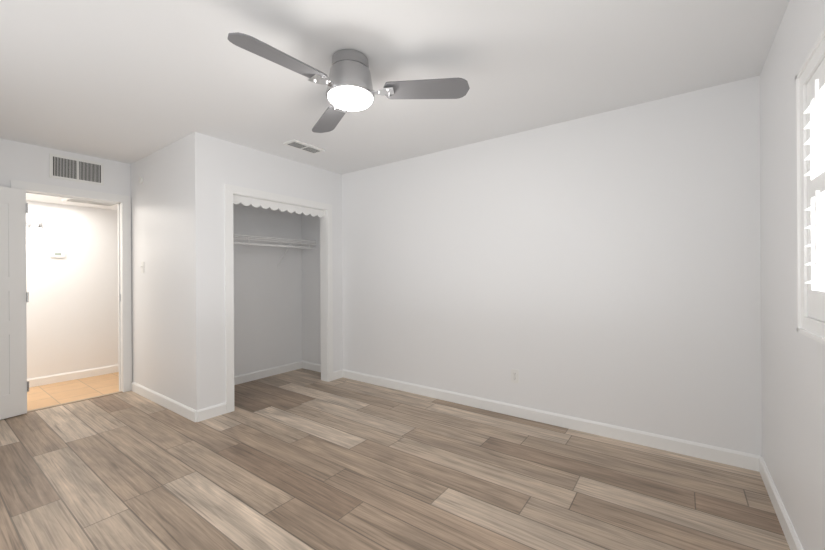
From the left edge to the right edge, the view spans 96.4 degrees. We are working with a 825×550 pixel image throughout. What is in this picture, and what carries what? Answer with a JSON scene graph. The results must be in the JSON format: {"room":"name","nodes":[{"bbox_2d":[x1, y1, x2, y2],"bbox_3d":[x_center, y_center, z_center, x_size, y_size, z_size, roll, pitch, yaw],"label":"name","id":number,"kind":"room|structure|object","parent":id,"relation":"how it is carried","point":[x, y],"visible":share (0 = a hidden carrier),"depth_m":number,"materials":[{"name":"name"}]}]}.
{"room":"empty bedroom","nodes":[
{"label":"empty bedroom","id":0,"kind":"room"},
{"bbox_2d":[0,138,131,309],"bbox_3d":[-3.193,0.024,3.865,0.110,2.440,3.700,0,0,36],"label":"wall","id":1,"kind":"structure","parent":0,"point":[21,161],"depth_m":3.44,"materials":[{"name":"white paint"}]},
{"bbox_2d":[0,186,28,419],"bbox_3d":[-3.590,0.239,2.974,0.248,1.998,0.720,0,0,36],"label":"door leaf","id":2,"kind":"structure","parent":1,"relation":"in","point":[14,382],"depth_m":3.23,"materials":[{"name":"white wood"}]},
{"bbox_2d":[11,180,131,412],"bbox_3d":[-3.342,0.200,3.658,0.144,2.089,0.879,0,0,36],"label":"door frame","id":3,"kind":"structure","parent":1,"relation":"attached to","point":[123,202],"depth_m":3.92,"materials":[{"name":"white wood"}]},
{"bbox_2d":[49,153,103,185],"bbox_3d":[-3.294,-1.031,3.631,0.012,0.225,0.400,0,0,36],"label":"air vent","id":4,"kind":"object","parent":1,"relation":"in","point":[73,169],"visible":1,"depth_m":3.62,"materials":[{"name":"white plastic"}]},
{"bbox_2d":[26,193,117,209],"bbox_3d":[-3.631,-0.859,4.179,0.960,0.050,3.700,0,0,36],"label":"ceiling","id":5,"kind":"structure","parent":0,"point":[42,198],"depth_m":4.17,"materials":[{"name":"white paint"}]},
{"bbox_2d":[62,198,117,206],"bbox_3d":[-3.631,-0.828,4.179,0.300,0.012,0.450,0,0,36],"label":"ceiling vent","id":6,"kind":"object","parent":5,"relation":"in","point":[87,202],"visible":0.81,"depth_m":4.19,"materials":[{"name":"white plastic"}]},
{"bbox_2d":[26,200,118,378],"bbox_3d":[-4.058,0.059,4.494,0.110,2.500,3.700,0,0,36],"label":"wall","id":7,"kind":"structure","parent":0,"point":[72,314],"depth_m":4.40,"materials":[{"name":"white paint"}]},
{"bbox_2d":[26,219,42,238],"bbox_3d":[-4.190,-0.513,4.105,0.140,0.226,0.132,0,0,36],"label":"sconce","id":8,"kind":"object","parent":7,"relation":"attached to","point":[34,226],"visible":1,"depth_m":4.08,"materials":[{"name":"silver metal"}]},
{"bbox_2d":[49,251,64,256],"bbox_3d":[-4.129,-0.241,4.284,0.025,0.070,0.130,0,0,36],"label":"thermostat","id":9,"kind":"object","parent":7,"relation":"attached to","point":[56,253],"visible":0.98,"depth_m":4.28,"materials":[{"name":"white plastic"}]},
{"bbox_2d":[27,364,118,387],"bbox_3d":[-4.001,1.201,4.457,0.014,0.095,3.700,0,0,36],"label":"baseboard","id":10,"kind":"structure","parent":7,"relation":"attached to","point":[33,382],"depth_m":4.39,"materials":[{"name":"white wood"}]},
{"bbox_2d":[131,135,190,407],"bbox_3d":[-2.442,0.019,3.622,1.390,2.440,0.110,0,0,36],"label":"wall","id":11,"kind":"structure","parent":0,"point":[160,246],"depth_m":3.51,"materials":[{"name":"white paint"}]},
{"bbox_2d":[141,262,143,272],"bbox_3d":[-2.776,-0.079,3.784,0.070,0.115,0.020,0,0,36],"label":"switch plate","id":12,"kind":"object","parent":11,"relation":"attached to","point":[142,267],"visible":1,"depth_m":3.79,"materials":[{"name":"white plastic"}]},
{"bbox_2d":[131,381,202,421],"bbox_3d":[-2.421,1.191,3.536,1.514,0.095,0.014,0,0,36],"label":"baseboard","id":13,"kind":"structure","parent":11,"relation":"attached to","point":[185,411],"depth_m":3.39,"materials":[{"name":"white wood"}]},
{"bbox_2d":[189,132,342,409],"bbox_3d":[-1.380,0.012,3.808,0.110,2.440,1.660,0,0,36],"label":"wall","id":14,"kind":"structure","parent":0,"point":[216,165],"depth_m":3.25,"materials":[{"name":"white paint"}]},
{"bbox_2d":[203,407,210,416],"bbox_3d":[-2.091,1.189,3.449,0.630,0.095,0.014,0,0,36],"label":"baseboard","id":15,"kind":"structure","parent":14,"relation":"attached to","point":[206,411],"depth_m":3.16,"materials":[{"name":"white wood"}]},
{"bbox_2d":[224,184,332,412],"bbox_3d":[-1.348,0.208,3.836,0.134,2.049,1.248,0,0,36],"label":"trim","id":16,"kind":"structure","parent":14,"relation":"attached to","point":[326,284],"depth_m":3.82,"materials":[{"name":"white wood"}]},
{"bbox_2d":[233,195,323,217],"bbox_3d":[-1.352,-0.700,3.834,0.012,0.085,1.100,0,0,36],"label":"valance","id":17,"kind":"object","parent":14,"relation":"attached to","point":[256,203],"visible":0.98,"depth_m":3.76,"materials":[{"name":"white wood"}]},
{"bbox_2d":[233,202,301,375],"bbox_3d":[-1.970,0.016,4.306,0.110,2.440,1.550,0,0,36],"label":"wall","id":18,"kind":"structure","parent":0,"point":[267,312],"depth_m":4.48,"materials":[{"name":"white paint"}]},
{"bbox_2d":[234,361,302,384],"bbox_3d":[-1.913,1.188,4.269,0.014,0.095,1.550,0,0,36],"label":"baseboard","id":19,"kind":"structure","parent":18,"relation":"attached to","point":[243,378],"depth_m":4.47,"materials":[{"name":"white wood"}]},
{"bbox_2d":[233,234,316,266],"bbox_3d":[-1.802,-0.264,4.182,0.312,0.338,1.550,0,0,36],"label":"closet shelf","id":20,"kind":"object","parent":18,"relation":"attached to","point":[304,243],"visible":0.62,"depth_m":4.29,"materials":[{"name":"white wood"}]},
{"bbox_2d":[0,368,789,549],"bbox_3d":[-1.470,1.263,2.619,6.270,0.060,3.700,0,0,36],"label":"floor","id":21,"kind":"structure","parent":0,"point":[302,459],"depth_m":2.20,"materials":[{"name":"brown wood"}]},
{"bbox_2d":[0,0,789,174],"bbox_3d":[-1.486,-1.247,2.619,6.490,0.080,3.920,0,0,36],"label":"ceiling","id":22,"kind":"structure","parent":0,"point":[128,81],"depth_m":2.14,"materials":[{"name":"white paint"}]},
{"bbox_2d":[283,139,324,154],"bbox_3d":[-1.016,-1.204,3.477,0.160,0.012,0.360,0,0,36],"label":"ceiling vent","id":23,"kind":"object","parent":22,"relation":"in","point":[302,146],"visible":1,"depth_m":3.46,"materials":[{"name":"white plastic"}]},
{"bbox_2d":[228,32,469,132],"bbox_3d":[-0.440,-1.078,1.979,1.176,0.270,1.064,0,0,36],"label":"fan","id":24,"kind":"object","parent":22,"relation":"hanging from","point":[348,81],"visible":1,"depth_m":1.99,"materials":[{"name":"grey metal"}]},
{"bbox_2d":[301,75,761,455],"bbox_3d":[-0.358,0.036,4.160,6.490,2.500,0.110,0,0,36],"label":"wall","id":25,"kind":"structure","parent":0,"point":[604,267],"depth_m":2.88,"materials":[{"name":"white paint"}]},
{"bbox_2d":[303,361,338,376],"bbox_3d":[-1.188,1.184,4.692,0.630,0.095,0.014,0,0,36],"label":"baseboard","id":26,"kind":"structure","parent":25,"relation":"attached to","point":[306,365],"depth_m":4.73,"materials":[{"name":"white wood"}]},
{"bbox_2d":[511,369,518,382],"bbox_3d":[0.884,0.874,3.188,0.070,0.115,0.008,0,0,36],"label":"electrical outlet","id":27,"kind":"object","parent":25,"relation":"attached to","point":[514,375],"visible":1,"depth_m":3.19,"materials":[{"name":"white plastic"}]},
{"bbox_2d":[339,369,761,470],"bbox_3d":[0.644,1.173,3.344,3.700,0.095,0.040,0,0,36],"label":"baseboard","id":28,"kind":"structure","parent":25,"relation":"attached to","point":[753,462],"depth_m":2.87,"materials":[{"name":"white wood"}]},
{"bbox_2d":[760,0,824,549],"bbox_3d":[1.103,0.027,0.744,0.110,2.500,3.700,0,0,36],"label":"wall","id":29,"kind":"structure","parent":0,"point":[793,401],"depth_m":1.70,"materials":[{"name":"white paint"}]},
{"bbox_2d":[755,457,803,549],"bbox_3d":[1.057,1.170,0.776,0.014,0.095,3.630,0,0,36],"label":"baseboard","id":30,"kind":"structure","parent":29,"relation":"attached to","point":[793,541],"depth_m":1.83,"materials":[{"name":"white wood"}]},
{"bbox_2d":[795,26,824,344],"bbox_3d":[1.094,-0.258,0.817,0.168,0.930,1.210,0,0,36],"label":"window shutters","id":31,"kind":"object","parent":29,"relation":"attached to","point":[810,157],"visible":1,"depth_m":1.25,"materials":[{"name":"white painted wood"}]}
]}

